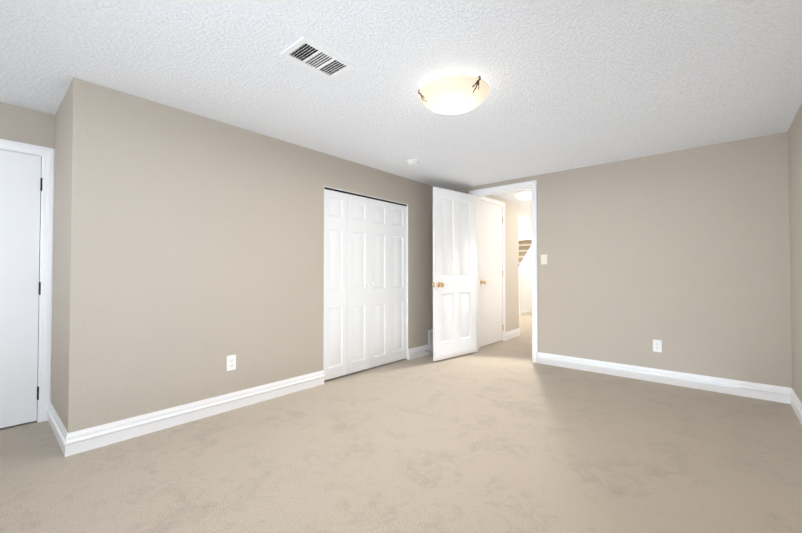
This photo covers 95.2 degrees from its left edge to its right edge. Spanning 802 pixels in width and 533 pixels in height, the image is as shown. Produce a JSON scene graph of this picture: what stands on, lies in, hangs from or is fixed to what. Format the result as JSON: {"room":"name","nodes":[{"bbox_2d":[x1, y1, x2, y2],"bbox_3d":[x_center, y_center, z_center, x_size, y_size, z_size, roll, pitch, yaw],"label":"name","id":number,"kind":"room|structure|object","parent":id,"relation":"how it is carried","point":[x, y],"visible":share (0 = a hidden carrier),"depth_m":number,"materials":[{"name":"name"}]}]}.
{"room":"empty bedroom","nodes":[
{"label":"empty bedroom","id":0,"kind":"room"},
{"bbox_2d":[0,102,54,148],"bbox_3d":[-3.033,-0.006,2.341,0.510,2.160,1.595,-1,-1,41],"label":"wall","id":1,"kind":"structure","parent":0,"point":[25,125],"depth_m":2.51,"materials":[{"name":"paint"}]},
{"bbox_2d":[0,150,42,427],"bbox_3d":[-2.749,0.143,2.256,0.103,1.835,0.767,-1,-1,41],"label":"door","id":2,"kind":"structure","parent":1,"relation":"in","point":[21,179],"depth_m":2.48,"materials":[{"name":"white wood"}]},
{"bbox_2d":[0,139,537,421],"bbox_3d":[-0.450,0.040,3.490,2.108,2.107,5.782,-1,-1,41],"label":"door frame","id":3,"kind":"structure","parent":1,"relation":"attached to","point":[47,233],"depth_m":2.58,"materials":[{"name":"white wood"}]},
{"bbox_2d":[51,86,69,426],"bbox_3d":[-2.226,-0.004,2.459,0.775,2.160,0.110,-1,-1,41],"label":"wall","id":4,"kind":"structure","parent":0,"point":[60,265],"depth_m":2.35,"materials":[{"name":"paint"}]},
{"bbox_2d":[47,402,64,442],"bbox_3d":[-2.198,1.011,2.333,0.780,0.125,0.022,-1,-1,41],"label":"baseboard","id":5,"kind":"structure","parent":4,"relation":"attached to","point":[55,422],"depth_m":2.34,"materials":[{"name":"white wood"}]},
{"bbox_2d":[65,77,433,432],"bbox_3d":[-0.661,0.015,3.589,0.110,2.160,3.870,-1,-1,41],"label":"wall","id":6,"kind":"structure","parent":0,"point":[195,250],"depth_m":2.57,"materials":[{"name":"paint"}]},
{"bbox_2d":[59,370,324,456],"bbox_3d":[-1.305,1.018,2.730,0.020,0.125,1.793,-1,-1,41],"label":"baseboard","id":7,"kind":"structure","parent":6,"relation":"attached to","point":[79,441],"depth_m":2.47,"materials":[{"name":"white wood"}]},
{"bbox_2d":[227,355,235,370],"bbox_3d":[-1.282,0.729,2.770,0.008,0.114,0.070,-1,-1,41],"label":"electrical outlet","id":8,"kind":"object","parent":6,"relation":"attached to","point":[231,362],"visible":1,"depth_m":2.77,"materials":[{"name":"white plastic"}]},
{"bbox_2d":[324,189,406,380],"bbox_3d":[-0.333,0.174,3.909,0.063,1.815,1.224,-1,-1,41],"label":"bifold closet door","id":9,"kind":"structure","parent":6,"relation":"in","point":[365,283],"depth_m":3.84,"materials":[{"name":"white wood"}]},
{"bbox_2d":[324,187,406,205],"bbox_3d":[-0.349,-0.738,3.937,0.042,0.021,1.229,-1,-1,41],"label":"trim","id":10,"kind":"structure","parent":6,"relation":"attached to","point":[363,196],"depth_m":3.84,"materials":[{"name":"grey"}]},
{"bbox_2d":[408,343,432,359],"bbox_3d":[0.375,1.050,4.668,0.020,0.125,0.858,-1,-1,41],"label":"baseboard","id":11,"kind":"structure","parent":6,"relation":"attached to","point":[416,352],"depth_m":4.50,"materials":[{"name":"white wood"}]},
{"bbox_2d":[428,329,432,343],"bbox_3d":[0.448,0.899,4.764,0.007,0.176,0.300,-1,-1,41],"label":"air vent","id":12,"kind":"object","parent":6,"relation":"in","point":[430,336],"visible":0.42,"depth_m":4.68,"materials":[{"name":"white"}]},
{"bbox_2d":[0,313,801,532],"bbox_3d":[1.837,1.175,5.382,5.760,0.100,13.200,-1,-1,41],"label":"floor","id":13,"kind":"structure","parent":0,"point":[508,436],"depth_m":2.00,"materials":[{"name":"carpet"}]},
{"bbox_2d":[519,240,531,265],"bbox_3d":[3.567,-0.118,10.631,1.110,2.662,3.615,-1,-1,41],"label":"stair","id":14,"kind":"structure","parent":13,"relation":"on","point":[524,246],"depth_m":11.09,"materials":[{"name":"beige carpet"}]},
{"bbox_2d":[0,0,801,225],"bbox_3d":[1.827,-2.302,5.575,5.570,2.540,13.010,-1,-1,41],"label":"ceiling","id":15,"kind":"structure","parent":0,"point":[573,84],"depth_m":2.04,"materials":[{"name":"white paint"}]},
{"bbox_2d":[280,36,354,79],"bbox_3d":[-0.433,-1.089,1.935,0.205,0.009,0.330,-1,-1,41],"label":"ceiling vent","id":16,"kind":"object","parent":15,"relation":"in","point":[312,56],"visible":1,"depth_m":1.92,"materials":[{"name":"white metal"}]},
{"bbox_2d":[407,159,419,165],"bbox_3d":[0.124,-1.043,3.688,0.136,0.041,0.136,-1,-1,41],"label":"smoke detector","id":17,"kind":"object","parent":15,"relation":"attached to","point":[413,162],"visible":1,"depth_m":3.64,"materials":[{"name":"white plastic"}]},
{"bbox_2d":[418,74,488,114],"bbox_3d":[0.320,-1.028,2.234,0.424,0.121,0.424,-1,-1,41],"label":"ceiling light","id":18,"kind":"object","parent":15,"relation":"attached to","point":[450,94],"visible":1,"depth_m":2.12,"materials":[{"name":"white glass"}]},
{"bbox_2d":[515,190,530,199],"bbox_3d":[1.763,-0.989,5.151,0.300,0.100,0.300,-1,-1,41],"label":"light","id":19,"kind":"object","parent":15,"relation":"attached to","point":[523,195],"visible":0.65,"depth_m":5.07,"materials":[{"name":"white"}]},
{"bbox_2d":[485,195,518,331],"bbox_3d":[1.266,0.048,5.598,0.460,2.160,1.510,-1,-1,41],"label":"wall","id":20,"kind":"structure","parent":0,"point":[511,271],"depth_m":5.81,"materials":[{"name":"paint"}]},
{"bbox_2d":[480,200,502,346],"bbox_3d":[1.323,0.099,5.292,0.103,2.025,0.717,-1,-1,41],"label":"hall door","id":21,"kind":"structure","parent":20,"relation":"in","point":[491,273],"depth_m":5.29,"materials":[{"name":"painted wood"},{"name":"brass"}]},
{"bbox_2d":[506,328,519,339],"bbox_3d":[1.768,1.069,5.793,0.020,0.125,0.533,-1,-1,41],"label":"baseboard","id":22,"kind":"structure","parent":20,"relation":"attached to","point":[514,333],"depth_m":5.79,"materials":[{"name":"white wood"}]},
{"bbox_2d":[518,225,531,234],"bbox_3d":[3.054,-0.874,8.769,2.790,0.210,0.080,-1,-1,41],"label":"wall","id":23,"kind":"structure","parent":0,"point":[522,230],"depth_m":8.79,"materials":[{"name":"paint"}]},
{"bbox_2d":[519,235,531,315],"bbox_3d":[3.816,-0.103,9.994,0.140,2.610,3.070,-1,-1,41],"label":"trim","id":24,"kind":"structure","parent":23,"relation":"attached to","point":[525,287],"depth_m":9.10,"materials":[{"name":"white"}]},
{"bbox_2d":[522,234,531,239],"bbox_3d":[3.530,-0.711,8.353,1.530,0.130,0.100,-1,-1,41],"label":"trim","id":25,"kind":"structure","parent":23,"relation":"attached to","point":[526,236],"depth_m":8.73,"materials":[{"name":"white"}]},
{"bbox_2d":[453,132,791,387],"bbox_3d":[1.903,0.022,4.001,3.445,2.160,0.110,-1,-1,41],"label":"wall","id":26,"kind":"structure","parent":0,"point":[683,256],"depth_m":3.38,"materials":[{"name":"paint"}]},
{"bbox_2d":[431,187,475,360],"bbox_3d":[0.645,0.086,4.501,0.200,2.012,0.760,-1,-1,41],"label":"door","id":27,"kind":"structure","parent":26,"relation":"in","point":[453,284],"depth_m":4.44,"materials":[{"name":"painted wood"},{"name":"brass"}]},
{"bbox_2d":[541,254,546,263],"bbox_3d":[1.623,-0.081,4.162,0.070,0.114,0.016,-1,-1,41],"label":"light switch","id":28,"kind":"object","parent":26,"relation":"attached to","point":[543,258],"visible":1,"depth_m":4.16,"materials":[{"name":"beige plastic"}]},
{"bbox_2d":[653,339,661,351],"bbox_3d":[2.422,0.751,3.460,0.070,0.114,0.008,-1,-1,41],"label":"electrical outlet","id":29,"kind":"object","parent":26,"relation":"attached to","point":[657,345],"visible":1,"depth_m":3.46,"materials":[{"name":"white plastic"}]},
{"bbox_2d":[537,352,786,402],"bbox_3d":[2.311,1.032,3.544,1.973,0.125,0.020,-1,-1,41],"label":"baseboard","id":30,"kind":"structure","parent":26,"relation":"attached to","point":[715,384],"depth_m":3.37,"materials":[{"name":"white wood"}]},
{"bbox_2d":[788,103,801,401],"bbox_3d":[1.378,-0.031,0.850,0.110,2.160,5.340,-1,-1,41],"label":"wall","id":31,"kind":"structure","parent":0,"point":[795,172],"depth_m":2.67,"materials":[{"name":"paint"}]},
{"bbox_2d":[787,387,801,424],"bbox_3d":[1.365,0.987,0.917,0.020,0.125,5.230,-1,-1,41],"label":"baseboard","id":32,"kind":"structure","parent":31,"relation":"attached to","point":[792,399],"depth_m":2.71,"materials":[{"name":"white wood"}]}
]}

